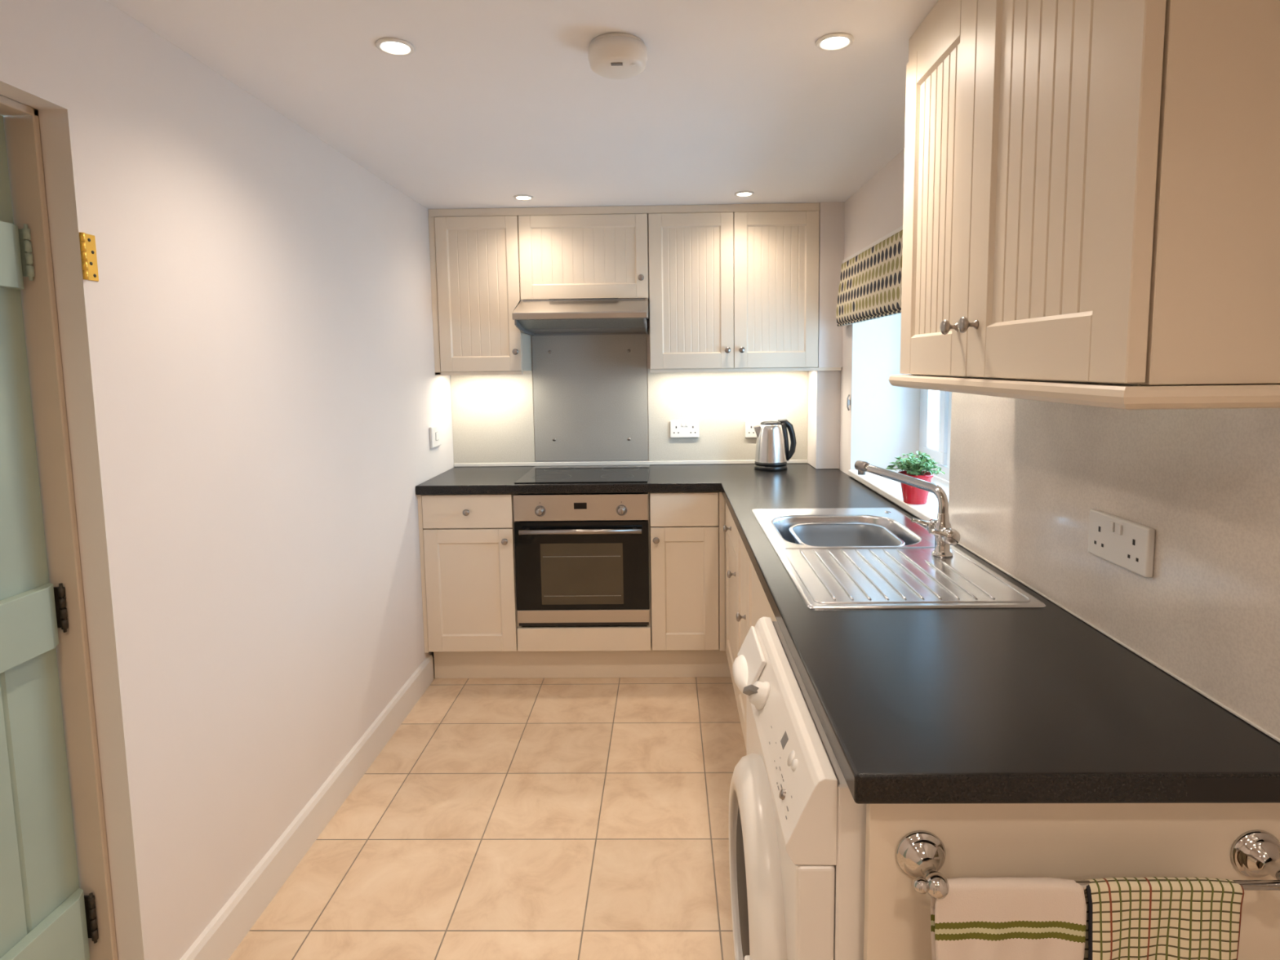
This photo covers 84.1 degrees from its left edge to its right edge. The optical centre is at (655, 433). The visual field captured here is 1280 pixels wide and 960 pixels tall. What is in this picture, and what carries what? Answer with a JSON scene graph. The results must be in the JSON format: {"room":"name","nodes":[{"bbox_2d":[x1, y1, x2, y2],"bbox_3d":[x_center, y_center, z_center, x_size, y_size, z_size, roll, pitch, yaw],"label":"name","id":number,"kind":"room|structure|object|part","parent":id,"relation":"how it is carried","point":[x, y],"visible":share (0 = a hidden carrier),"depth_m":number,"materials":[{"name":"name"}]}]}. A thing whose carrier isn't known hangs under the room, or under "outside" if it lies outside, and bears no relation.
{"room":"kitchen","nodes":[
{"label":"kitchen","id":0,"kind":"room"},
{"bbox_2d":[0,94,118,959],"bbox_3d":[-1.181,0.278,0.900,0.096,2.152,5.700,-1,6,1],"label":"wall","id":1,"kind":"structure","parent":0,"point":[1,95],"depth_m":1.38,"materials":[{"name":"paint"}]},
{"bbox_2d":[0,0,453,959],"bbox_3d":[-1.105,0.277,0.899,0.054,2.152,5.700,-1,6,1],"label":"wall","id":2,"kind":"structure","parent":0,"point":[254,394],"depth_m":1.73,"materials":[{"name":"paint"}]},
{"bbox_2d":[0,115,98,959],"bbox_3d":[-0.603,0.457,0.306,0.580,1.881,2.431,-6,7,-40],"label":"door","id":3,"kind":"structure","parent":2,"relation":"in","point":[45,914],"depth_m":1.32,"materials":[{"name":"green paint"}]},
{"bbox_2d":[0,94,117,959],"bbox_3d":[-1.162,0.394,0.981,0.065,1.905,0.840,-1,6,1],"label":"door frame","id":4,"kind":"structure","parent":2,"relation":"attached to","point":[21,124],"depth_m":1.37,"materials":[{"name":"paint"}]},
{"bbox_2d":[79,232,98,281],"bbox_3d":[-1.074,-0.335,1.347,0.009,0.087,0.038,-1,6,1],"label":"brass hinge","id":5,"kind":"object","parent":2,"relation":"attached to","point":[87,242],"visible":1,"depth_m":1.35,"materials":[{"name":"metal"}]},
{"bbox_2d":[179,654,433,959],"bbox_3d":[-1.036,1.152,2.366,0.018,0.120,1.750,-1,6,1],"label":"baseboard","id":6,"kind":"structure","parent":2,"relation":"attached to","point":[229,926],"depth_m":2.06,"materials":[{"name":"white wood"}]},
{"bbox_2d":[429,424,441,448],"bbox_3d":[-1.033,0.013,3.339,0.016,0.098,0.135,-1,6,1],"label":"wall switch","id":7,"kind":"object","parent":2,"relation":"attached to","point":[435,437],"visible":1,"depth_m":3.32,"materials":[{"name":"white plastic"}]},
{"bbox_2d":[228,674,746,959],"bbox_3d":[-0.128,1.387,0.993,2.173,0.100,5.700,-1,6,1],"label":"floor","id":8,"kind":"structure","parent":0,"point":[567,818],"depth_m":2.16,"materials":[{"name":"tile"}]},
{"bbox_2d":[417,493,517,653],"bbox_3d":[-0.826,0.597,3.392,0.416,0.718,0.583,-1,6,1],"label":"base cabinet","id":9,"kind":"object","parent":8,"relation":"on","point":[469,543],"depth_m":3.14,"materials":[{"name":"beige paint"}]},
{"bbox_3d":[-1.025,0.598,3.412,0.017,0.718,0.548,-1,6,1],"label":"filler strip","id":10,"kind":"part","parent":9,"relation":"part of","materials":[{"name":"beige wood"}]},
{"bbox_3d":[-0.823,0.344,3.089,0.029,0.029,0.031,-1,6,1],"label":"knob","id":11,"kind":"part","parent":9,"relation":"part of","materials":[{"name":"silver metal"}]},
{"bbox_3d":[-0.824,0.342,3.115,0.395,0.149,0.020,-1,6,1],"label":"drawer","id":12,"kind":"part","parent":9,"relation":"part of","materials":[{"name":"beige paint"}]},
{"bbox_3d":[-0.657,0.472,3.099,0.029,0.029,0.031,-1,6,1],"label":"knob","id":13,"kind":"part","parent":9,"relation":"part of","materials":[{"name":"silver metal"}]},
{"bbox_2d":[513,492,651,651],"bbox_3d":[-0.317,0.593,3.383,0.598,0.715,0.520,-1,6,1],"label":"housing","id":14,"kind":"object","parent":8,"relation":"on","point":[583,637],"visible":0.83,"depth_m":3.15,"materials":[{"name":"beige paint"}]},
{"bbox_2d":[513,492,649,626],"bbox_3d":[-0.318,0.540,3.341,0.588,0.594,0.552,-1,6,1],"label":"oven","id":15,"kind":"object","parent":14,"relation":"in","point":[581,558],"visible":1,"depth_m":3.11,"materials":[{"name":"black glass"}]},
{"bbox_3d":[-0.324,0.424,3.076,0.530,0.022,0.047,-1,6,1],"label":"handle","id":16,"kind":"part","parent":15,"relation":"part of","materials":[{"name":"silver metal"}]},
{"bbox_3d":[-0.325,0.323,3.108,0.588,0.116,0.032,-1,6,1],"label":"control panel","id":17,"kind":"part","parent":15,"relation":"part of","materials":[{"name":"silver metal"}]},
{"bbox_3d":[-0.321,0.581,3.133,0.588,0.396,0.034,-1,6,1],"label":"door","id":18,"kind":"part","parent":15,"relation":"part of","materials":[{"name":"black glass"}]},
{"bbox_3d":[-0.318,0.809,3.156,0.588,0.058,0.032,-1,6,1],"label":"trim","id":19,"kind":"part","parent":15,"relation":"part of","materials":[{"name":"silver metal"}]},
{"bbox_3d":[-0.317,0.917,3.164,0.594,0.105,0.020,-1,6,1],"label":"panel","id":20,"kind":"part","parent":14,"relation":"part of","materials":[{"name":"beige paint"}]},
{"bbox_2d":[433,648,731,678],"bbox_3d":[-0.319,1.043,3.240,1.387,0.149,0.016,-1,6,1],"label":"plinth","id":21,"kind":"object","parent":8,"relation":"on","point":[693,663],"visible":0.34,"depth_m":3.23,"materials":[{"name":"beige paint"}]},
{"bbox_2d":[649,492,719,650],"bbox_3d":[0.134,0.588,3.376,0.300,0.715,0.583,-1,6,1],"label":"base cabinet","id":22,"kind":"object","parent":8,"relation":"on","point":[684,526],"visible":0.98,"depth_m":3.12,"materials":[{"name":"beige paint"}]},
{"bbox_3d":[0.004,0.465,3.088,0.029,0.029,0.031,-1,6,1],"label":"knob","id":23,"kind":"part","parent":22,"relation":"part of","materials":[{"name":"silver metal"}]},
{"bbox_3d":[0.127,0.331,3.099,0.297,0.149,0.020,-1,6,1],"label":"drawer","id":24,"kind":"part","parent":22,"relation":"part of","materials":[{"name":"beige paint"}]},
{"bbox_2d":[718,492,725,650],"bbox_3d":[0.295,0.609,3.131,0.026,0.718,0.026,-1,6,1],"label":"post","id":25,"kind":"object","parent":22,"relation":"attached to","point":[721,499],"visible":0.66,"depth_m":3.12,"materials":[{"name":"beige paint"}]},
{"bbox_2d":[723,501,737,703],"bbox_3d":[0.564,0.634,2.857,0.581,0.715,0.498,-1,6,1],"label":"base cabinet","id":26,"kind":"object","parent":8,"relation":"on","point":[730,528],"visible":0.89,"depth_m":2.87,"materials":[{"name":"beige paint"}]},
{"bbox_3d":[0.285,0.377,2.809,0.031,0.029,0.029,-1,6,1],"label":"knob","id":27,"kind":"part","parent":26,"relation":"part of","materials":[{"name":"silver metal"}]},
{"bbox_3d":[0.310,0.355,2.833,0.020,0.149,0.495,-1,6,1],"label":"drawer","id":28,"kind":"part","parent":26,"relation":"part of","materials":[{"name":"beige paint"}]},
{"bbox_3d":[0.284,0.525,2.644,0.031,0.029,0.029,-1,6,1],"label":"knob","id":29,"kind":"part","parent":26,"relation":"part of","materials":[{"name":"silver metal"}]},
{"bbox_2d":[736,529,777,747],"bbox_3d":[0.552,0.704,2.140,0.581,0.716,0.937,-1,6,1],"label":"base cabinet","id":30,"kind":"object","parent":8,"relation":"on","point":[753,603],"visible":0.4,"depth_m":2.31,"materials":[{"name":"beige paint"}]},
{"bbox_3d":[0.279,0.600,2.315,0.031,0.029,0.029,-1,6,1],"label":"knob","id":31,"kind":"part","parent":30,"relation":"part of","materials":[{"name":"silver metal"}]},
{"bbox_3d":[0.308,0.676,2.449,0.020,0.714,0.322,-1,6,1],"label":"door","id":32,"kind":"part","parent":30,"relation":"part of","materials":[{"name":"beige paint"}]},
{"bbox_3d":[0.301,0.722,1.982,0.020,0.714,0.609,-1,6,1],"label":"door","id":33,"kind":"part","parent":30,"relation":"part of","materials":[{"name":"beige paint"}]},
{"bbox_2d":[415,459,1279,804],"bbox_3d":[-0.094,0.307,2.265,1.921,0.059,2.756,-1,6,1],"label":"countertop","id":34,"kind":"structure","parent":30,"relation":"on","point":[994,704],"depth_m":1.10,"materials":[{"name":"laminate"}]},
{"bbox_2d":[514,464,649,483],"bbox_3d":[-0.322,0.189,3.348,0.584,0.005,0.505,-1,6,1],"label":"cooktop","id":35,"kind":"object","parent":34,"relation":"in","point":[568,473],"visible":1,"depth_m":3.30,"materials":[{"name":"black glass"}]},
{"bbox_3d":[-0.129,0.152,3.629,1.809,0.018,0.012,-1,6,1],"label":"sealing strip","id":36,"kind":"part","parent":34,"relation":"part of","materials":[{"name":"white plastic"}]},
{"bbox_2d":[753,419,796,471],"bbox_3d":[0.568,0.051,3.439,0.178,0.240,0.161,-5,7,-37],"label":"electric kettle","id":37,"kind":"object","parent":34,"relation":"on","point":[773,452],"visible":1,"depth_m":3.38,"materials":[{"name":"silver metal"}]},
{"bbox_3d":[0.492,-0.009,3.429,0.033,0.060,0.032,-1,6,1],"label":"spout","id":38,"kind":"part","parent":37,"relation":"part of","materials":[{"name":"metal"}]},
{"bbox_3d":[0.559,-0.052,3.423,0.102,0.016,0.102,-1,6,1],"label":"lid","id":39,"kind":"part","parent":37,"relation":"part of","materials":[{"name":"black plastic"}]},
{"bbox_3d":[0.639,0.034,3.431,0.090,0.205,0.026,-1,6,1],"label":"handle","id":40,"kind":"part","parent":37,"relation":"part of","materials":[{"name":"black plastic"}]},
{"bbox_2d":[751,507,1045,608],"bbox_3d":[0.579,0.393,1.990,0.500,0.172,1.010,-1,6,1],"label":"sink","id":41,"kind":"object","parent":34,"relation":"in","point":[908,575],"visible":0.96,"depth_m":1.73,"materials":[{"name":"silver metal"}]},
{"bbox_2d":[789,522,905,546],"bbox_3d":[0.579,0.371,2.171,0.309,0.125,0.320,-1,6,1],"label":"bowl","id":42,"kind":"object","parent":41,"relation":"in","point":[842,534],"visible":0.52,"depth_m":2.31,"materials":[{"name":"silver metal"}]},
{"bbox_2d":[854,460,960,557],"bbox_3d":[0.706,0.204,1.989,0.108,0.208,0.419,-2,6,-12],"label":"mixer tap","id":43,"kind":"object","parent":41,"relation":"on","point":[945,536],"visible":1,"depth_m":1.86,"materials":[{"name":"silver metal"}]},
{"bbox_3d":[0.694,0.154,2.002,0.025,0.106,0.346,-3,6,-22],"label":"spout","id":44,"kind":"part","parent":43,"relation":"part of","materials":[{"name":"silver metal"}]},
{"bbox_3d":[0.727,0.242,1.925,0.062,0.027,0.014,0,6,9],"label":"lever arm","id":45,"kind":"part","parent":43,"relation":"part of","materials":[{"name":"silver metal"}]},
{"bbox_3d":[0.756,0.253,1.918,0.043,0.043,0.031,-1,6,1],"label":"lever","id":46,"kind":"part","parent":43,"relation":"part of","materials":[{"name":"silver metal"}]},
{"bbox_3d":[0.725,0.254,1.801,0.062,0.027,0.014,-1,6,-7],"label":"lever arm","id":47,"kind":"part","parent":43,"relation":"part of","materials":[{"name":"silver metal"}]},
{"bbox_3d":[0.755,0.264,1.808,0.043,0.043,0.031,-1,6,1],"label":"lever","id":48,"kind":"part","parent":43,"relation":"part of","materials":[{"name":"silver metal"}]},
{"bbox_3d":[0.844,0.360,1.472,0.004,0.004,1.195,-1,6,1],"label":"sealing strip","id":49,"kind":"part","parent":34,"relation":"part of","materials":[{"name":"white plastic"}]},
{"bbox_2d":[728,617,866,959],"bbox_3d":[0.487,0.865,1.309,0.688,0.862,0.620,-1,6,1],"label":"washing machine","id":50,"kind":"object","parent":8,"relation":"on","point":[797,829],"visible":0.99,"depth_m":1.08,"materials":[{"name":"white metal"}]},
{"bbox_3d":[0.164,0.839,1.292,0.017,0.338,0.338,-1,6,1],"label":"porthole glass","id":51,"kind":"part","parent":50,"relation":"part of","materials":[{"name":"black glass"}]},
{"bbox_3d":[0.148,0.869,1.110,0.016,0.100,0.020,-1,6,1],"label":"handle","id":52,"kind":"part","parent":50,"relation":"part of","materials":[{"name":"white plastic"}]},
{"bbox_3d":[0.191,0.484,1.487,0.057,0.094,0.190,-1,6,1],"label":"detergent drawer","id":53,"kind":"part","parent":50,"relation":"part of","materials":[{"name":"white plastic"}]},
{"bbox_3d":[0.176,0.839,1.291,0.052,0.468,0.468,-1,6,1],"label":"door","id":54,"kind":"part","parent":50,"relation":"part of","materials":[{"name":"white plastic"}]},
{"bbox_3d":[0.231,0.917,1.318,0.054,0.703,0.618,-1,6,1],"label":"panel","id":55,"kind":"part","parent":50,"relation":"part of","materials":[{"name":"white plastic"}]},
{"bbox_2d":[863,803,1279,959],"bbox_3d":[0.570,0.892,0.978,0.564,0.870,0.018,-1,6,1],"label":"end panel","id":56,"kind":"object","parent":8,"relation":"on","point":[1066,841],"visible":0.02,"depth_m":0.94,"materials":[{"name":"beige paint"}]},
{"bbox_2d":[895,829,1279,899],"bbox_3d":[0.569,0.557,0.900,0.504,0.066,0.072,-1,6,1],"label":"towel rail","id":57,"kind":"object","parent":56,"relation":"attached to","point":[920,855],"visible":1,"depth_m":0.92,"materials":[{"name":"silver metal"}]},
{"bbox_2d":[930,876,1086,959],"bbox_3d":[0.443,0.738,0.897,0.189,0.372,0.023,-1,6,1],"label":"tea towel","id":58,"kind":"object","parent":57,"relation":"hanging from","point":[1002,917],"visible":1,"depth_m":0.88,"materials":[{"name":"white fabric"}]},
{"bbox_2d":[1083,876,1244,959],"bbox_3d":[0.632,0.721,0.892,0.199,0.343,0.025,-1,6,1],"label":"tea towel","id":59,"kind":"object","parent":57,"relation":"hanging from","point":[1146,917],"visible":1,"depth_m":0.87,"materials":[{"name":"fabric"}]},
{"bbox_3d":[0.569,0.559,0.878,0.468,0.011,0.011,-1,6,1],"label":"rail","id":60,"kind":"part","parent":57,"relation":"part of","materials":[{"name":"silver metal"}]},
{"bbox_2d":[106,0,938,215],"bbox_3d":[-0.156,-0.854,0.772,2.173,0.100,5.700,-1,6,1],"label":"ceiling","id":61,"kind":"structure","parent":0,"point":[494,102],"depth_m":1.88,"materials":[{"name":"paint"}]},
{"bbox_2d":[375,37,414,55],"bbox_3d":[-0.590,-0.877,1.611,0.085,0.006,0.085,-1,6,1],"label":"recessed light","id":62,"kind":"object","parent":61,"relation":"in","point":[391,46],"visible":1,"depth_m":1.61,"materials":[{"name":"white plastic"}]},
{"bbox_3d":[-0.590,-0.879,1.611,0.059,0.002,0.059,-1,6,1],"label":"bulb","id":63,"kind":"part","parent":62,"relation":"part of","materials":[{"name":"beige"}]},
{"bbox_2d":[513,194,533,199],"bbox_3d":[-0.571,-1.022,3.073,0.085,0.006,0.085,-1,6,1],"label":"recessed light","id":64,"kind":"object","parent":61,"relation":"in","point":[522,197],"visible":1,"depth_m":3.07,"materials":[{"name":"white plastic"}]},
{"bbox_3d":[-0.571,-1.024,3.073,0.059,0.002,0.059,-1,6,1],"label":"bulb","id":65,"kind":"part","parent":64,"relation":"part of","materials":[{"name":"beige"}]},
{"bbox_2d":[587,32,647,79],"bbox_3d":[-0.086,-0.858,1.625,0.136,0.060,0.136,-1,6,1],"label":"smoke detector","id":66,"kind":"object","parent":61,"relation":"attached to","point":[612,55],"visible":1,"depth_m":1.58,"materials":[{"name":"white plastic"}]},
{"bbox_3d":[-0.086,-0.884,1.622,0.126,0.008,0.126,-1,6,1],"label":"plate","id":67,"kind":"part","parent":66,"relation":"part of","materials":[{"name":"white plastic"}]},
{"bbox_2d":[734,191,754,196],"bbox_3d":[0.384,-1.033,3.058,0.085,0.006,0.085,-1,6,1],"label":"recessed light","id":68,"kind":"object","parent":61,"relation":"in","point":[741,193],"visible":1,"depth_m":3.06,"materials":[{"name":"white plastic"}]},
{"bbox_3d":[0.384,-1.034,3.058,0.059,0.002,0.059,-1,6,1],"label":"bulb","id":69,"kind":"part","parent":68,"relation":"part of","materials":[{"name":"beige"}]},
{"bbox_2d":[815,32,853,51],"bbox_3d":[0.409,-0.890,1.614,0.085,0.006,0.085,-1,6,1],"label":"recessed light","id":70,"kind":"object","parent":61,"relation":"in","point":[835,41],"visible":1,"depth_m":1.61,"materials":[{"name":"white plastic"}]},
{"bbox_3d":[0.409,-0.892,1.614,0.059,0.002,0.059,-1,6,1],"label":"bulb","id":71,"kind":"part","parent":70,"relation":"part of","materials":[{"name":"beige"}]},
{"bbox_2d":[453,302,751,613],"bbox_3d":[-0.099,-0.009,3.669,2.173,2.152,0.100,-1,6,1],"label":"wall","id":72,"kind":"structure","parent":0,"point":[648,318],"depth_m":3.63,"materials":[{"name":"paint"}]},
{"bbox_2d":[428,215,532,374],"bbox_3d":[-0.839,-0.653,3.425,0.415,0.729,0.280,-1,6,1],"label":"upper cabinet","id":73,"kind":"object","parent":72,"relation":"attached to","point":[477,264],"depth_m":3.32,"materials":[{"name":"beige paint"}]},
{"bbox_3d":[-1.033,-0.653,3.445,0.026,0.729,0.246,-1,6,1],"label":"filler strip","id":74,"kind":"part","parent":73,"relation":"part of","materials":[{"name":"beige wood"}]},
{"bbox_2d":[435,371,522,375],"bbox_3d":[-0.837,-0.285,3.364,0.414,0.016,0.018,-1,6,1],"label":"rail","id":75,"kind":"object","parent":73,"relation":"attached to","point":[469,373],"visible":1,"depth_m":3.36,"materials":[{"name":"beige paint"}]},
{"bbox_3d":[-0.654,-0.383,3.323,0.029,0.029,0.031,-1,6,1],"label":"knob","id":76,"kind":"part","parent":73,"relation":"part of","materials":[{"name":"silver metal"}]},
{"bbox_2d":[427,202,819,217],"bbox_3d":[-0.148,-1.033,3.285,1.810,0.036,0.024,-1,6,1],"label":"crown molding","id":77,"kind":"structure","parent":73,"relation":"on","point":[720,208],"depth_m":3.27,"materials":[{"name":"beige paint"}]},
{"bbox_2d":[450,369,535,462],"bbox_3d":[-0.828,-0.084,3.618,0.417,0.470,0.008,-1,6,1],"label":"backsplash","id":78,"kind":"structure","parent":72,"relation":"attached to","point":[493,415],"depth_m":3.62,"materials":[{"name":"paint"}]},
{"bbox_2d":[511,297,648,335],"bbox_3d":[-0.329,-0.550,3.334,0.596,0.156,0.438,-1,6,1],"label":"hood","id":79,"kind":"object","parent":72,"relation":"attached to","point":[592,316],"visible":1,"depth_m":3.21,"materials":[{"name":"silver metal"}]},
{"bbox_3d":[-0.329,-0.504,3.344,0.580,0.062,0.428,-1,6,1],"label":"under frame","id":80,"kind":"part","parent":79,"relation":"part of","materials":[{"name":"grey plastic"}]},
{"bbox_2d":[518,213,648,302],"bbox_3d":[-0.331,-0.830,3.400,0.600,0.386,0.280,-1,6,1],"label":"upper cabinet","id":81,"kind":"object","parent":72,"relation":"attached to","point":[606,255],"visible":0.98,"depth_m":3.30,"materials":[{"name":"beige paint"}]},
{"bbox_3d":[-0.066,-0.721,3.281,0.029,0.029,0.031,-1,6,1],"label":"knob","id":82,"kind":"part","parent":81,"relation":"part of","materials":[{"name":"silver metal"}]},
{"bbox_2d":[531,334,648,461],"bbox_3d":[-0.329,-0.210,3.595,0.578,0.700,0.014,-1,6,1],"label":"backsplash","id":83,"kind":"structure","parent":72,"relation":"attached to","point":[590,391],"depth_m":3.60,"materials":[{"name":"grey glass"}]},
{"bbox_2d":[647,367,808,461],"bbox_3d":[0.369,-0.098,3.598,0.807,0.470,0.008,-1,6,1],"label":"backsplash","id":84,"kind":"structure","parent":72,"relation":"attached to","point":[722,403],"depth_m":3.59,"materials":[{"name":"paint"}]},
{"bbox_2d":[670,420,698,437],"bbox_3d":[0.149,-0.021,3.597,0.146,0.086,0.016,-1,6,1],"label":"wall socket","id":85,"kind":"object","parent":84,"relation":"attached to","point":[678,428],"visible":1,"depth_m":3.59,"materials":[{"name":"white plastic"}]},
{"bbox_2d":[745,420,766,437],"bbox_3d":[0.529,-0.021,3.591,0.146,0.086,0.016,-1,6,1],"label":"wall socket","id":86,"kind":"object","parent":84,"relation":"attached to","point":[749,430],"visible":0.39,"depth_m":3.59,"materials":[{"name":"white plastic"}]},
{"bbox_2d":[648,210,819,369],"bbox_3d":[0.367,-0.673,3.404,0.790,0.717,0.280,-1,6,1],"label":"upper cabinet","id":87,"kind":"object","parent":72,"relation":"attached to","point":[727,290],"visible":1,"depth_m":3.30,"materials":[{"name":"beige paint"}]},
{"bbox_3d":[0.169,-0.661,3.309,0.392,0.715,0.020,-1,6,1],"label":"door","id":88,"kind":"part","parent":87,"relation":"part of","materials":[{"name":"beige paint"}]},
{"bbox_3d":[0.338,-0.389,3.308,0.029,0.029,0.031,-1,6,1],"label":"knob","id":89,"kind":"part","parent":87,"relation":"part of","materials":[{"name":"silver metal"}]},
{"bbox_3d":[0.404,-0.390,3.306,0.029,0.029,0.031,-1,6,1],"label":"knob","id":90,"kind":"part","parent":87,"relation":"part of","materials":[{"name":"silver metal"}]},
{"bbox_2d":[649,367,841,373],"bbox_3d":[0.425,-0.299,3.344,0.898,0.016,0.018,-1,6,1],"label":"rail","id":91,"kind":"object","parent":87,"relation":"attached to","point":[794,369],"visible":1,"depth_m":3.33,"materials":[{"name":"beige paint"}]},
{"bbox_3d":[0.564,-0.665,3.302,0.392,0.715,0.020,-1,6,1],"label":"door","id":92,"kind":"part","parent":87,"relation":"part of","materials":[{"name":"beige paint"}]},
{"bbox_2d":[807,370,840,468],"bbox_3d":[0.823,-0.458,3.452,0.112,1.240,0.215,-1,6,1],"label":"column","id":93,"kind":"structure","parent":0,"point":[824,386],"depth_m":3.39,"materials":[{"name":"paint"}]},
{"bbox_2d":[817,201,844,367],"bbox_3d":[0.818,-0.687,3.305,0.111,0.755,0.032,-1,6,1],"label":"filler panel","id":94,"kind":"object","parent":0,"point":[831,254],"depth_m":3.29,"materials":[{"name":"paint"}]},
{"bbox_2d":[838,148,949,519],"bbox_3d":[1.046,0.253,0.863,0.403,2.152,5.700,-1,6,1],"label":"wall","id":95,"kind":"structure","parent":0,"point":[881,424],"depth_m":3.16,"materials":[{"name":"paint"}]},
{"bbox_2d":[846,394,850,410],"bbox_3d":[0.870,-0.139,3.189,0.016,0.073,0.010,-1,6,1],"label":"cleat","id":96,"kind":"object","parent":95,"relation":"attached to","point":[848,402],"visible":1,"depth_m":3.19,"materials":[{"name":"silver metal"}]},
{"bbox_2d":[835,225,902,326],"bbox_3d":[0.837,-0.564,2.487,0.048,0.296,1.485,-1,6,1],"label":"blind","id":97,"kind":"object","parent":95,"relation":"attached to","point":[870,285],"visible":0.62,"depth_m":2.69,"materials":[{"name":"multicoloured fabric"}]},
{"bbox_2d":[848,469,949,521],"bbox_3d":[1.018,0.230,2.635,0.315,0.024,1.128,-1,6,1],"label":"window sill","id":98,"kind":"structure","parent":95,"relation":"attached to","point":[890,489],"depth_m":2.67,"materials":[{"name":"white paint"}]},
{"bbox_2d":[885,451,945,504],"bbox_3d":[0.888,0.147,2.443,0.190,0.179,0.171,1,6,15],"label":"potted plant","id":99,"kind":"object","parent":98,"relation":"on","point":[911,495],"visible":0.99,"depth_m":2.41,"materials":[{"name":"green plant"}]},
{"bbox_3d":[0.894,0.186,2.437,0.116,0.103,0.116,-1,6,1],"label":"pot","id":100,"kind":"part","parent":99,"relation":"part of","materials":[{"name":"red ceramic"}]},
{"bbox_2d":[919,388,951,481],"bbox_3d":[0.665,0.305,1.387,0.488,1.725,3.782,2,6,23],"label":"window","id":101,"kind":"structure","parent":95,"relation":"in","point":[930,421],"depth_m":3.03,"materials":[{"name":"white plastic"}]},
{"bbox_3d":[1.185,-0.269,2.955,0.042,0.782,0.240,-1,6,1],"label":"sash","id":102,"kind":"part","parent":101,"relation":"part of","materials":[{"name":"white plastic"}]},
{"bbox_2d":[899,0,1279,385],"bbox_3d":[0.687,-0.446,1.220,0.310,0.698,0.824,-1,6,1],"label":"upper cabinet","id":103,"kind":"object","parent":95,"relation":"attached to","point":[1091,188],"visible":1,"depth_m":0.91,"materials":[{"name":"beige paint"}]},
{"bbox_2d":[908,0,957,61],"bbox_3d":[0.704,-0.827,1.206,0.266,0.059,0.815,-1,6,1],"label":"crown molding","id":104,"kind":"structure","parent":103,"relation":"attached to","point":[942,7],"depth_m":1.49,"materials":[{"name":"beige paint"}]},
{"bbox_3d":[0.579,-0.468,1.447,0.024,0.695,0.369,-1,6,1],"label":"door","id":105,"kind":"part","parent":103,"relation":"part of","materials":[{"name":"beige paint"}]},
{"bbox_3d":[0.552,-0.200,1.331,0.031,0.029,0.029,-1,6,1],"label":"knob","id":106,"kind":"part","parent":103,"relation":"part of","materials":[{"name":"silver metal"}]},
{"bbox_3d":[0.551,-0.192,1.249,0.031,0.029,0.029,-1,6,1],"label":"knob","id":107,"kind":"part","parent":103,"relation":"part of","materials":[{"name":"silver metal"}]},
{"bbox_3d":[0.572,-0.428,1.036,0.024,0.695,0.452,-1,6,1],"label":"door","id":108,"kind":"part","parent":103,"relation":"part of","materials":[{"name":"beige paint"}]},
{"bbox_2d":[888,374,1279,409],"bbox_3d":[0.696,-0.085,1.268,0.280,0.028,0.882,-1,6,1],"label":"pelmet","id":109,"kind":"object","parent":103,"relation":"attached to","point":[1124,397],"visible":0.94,"depth_m":0.86,"materials":[{"name":"beige paint"}]},
{"bbox_3d":[0.711,-0.407,0.819,0.250,0.697,0.018,-1,6,1],"label":"panel","id":110,"kind":"part","parent":103,"relation":"part of","materials":[{"name":"beige paint"}]},
{"bbox_2d":[948,391,1279,738],"bbox_3d":[0.843,0.114,1.178,0.008,0.548,1.748,-1,6,1],"label":"backsplash","id":111,"kind":"structure","parent":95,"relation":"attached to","point":[1026,477],"depth_m":1.19,"materials":[{"name":"beige laminate"}]},
{"bbox_2d":[1088,509,1155,577],"bbox_3d":[0.833,0.194,1.275,0.016,0.085,0.168,-1,6,1],"label":"wall socket","id":112,"kind":"object","parent":111,"relation":"attached to","point":[1128,544],"visible":1,"depth_m":1.25,"materials":[{"name":"white plastic"}]}
]}

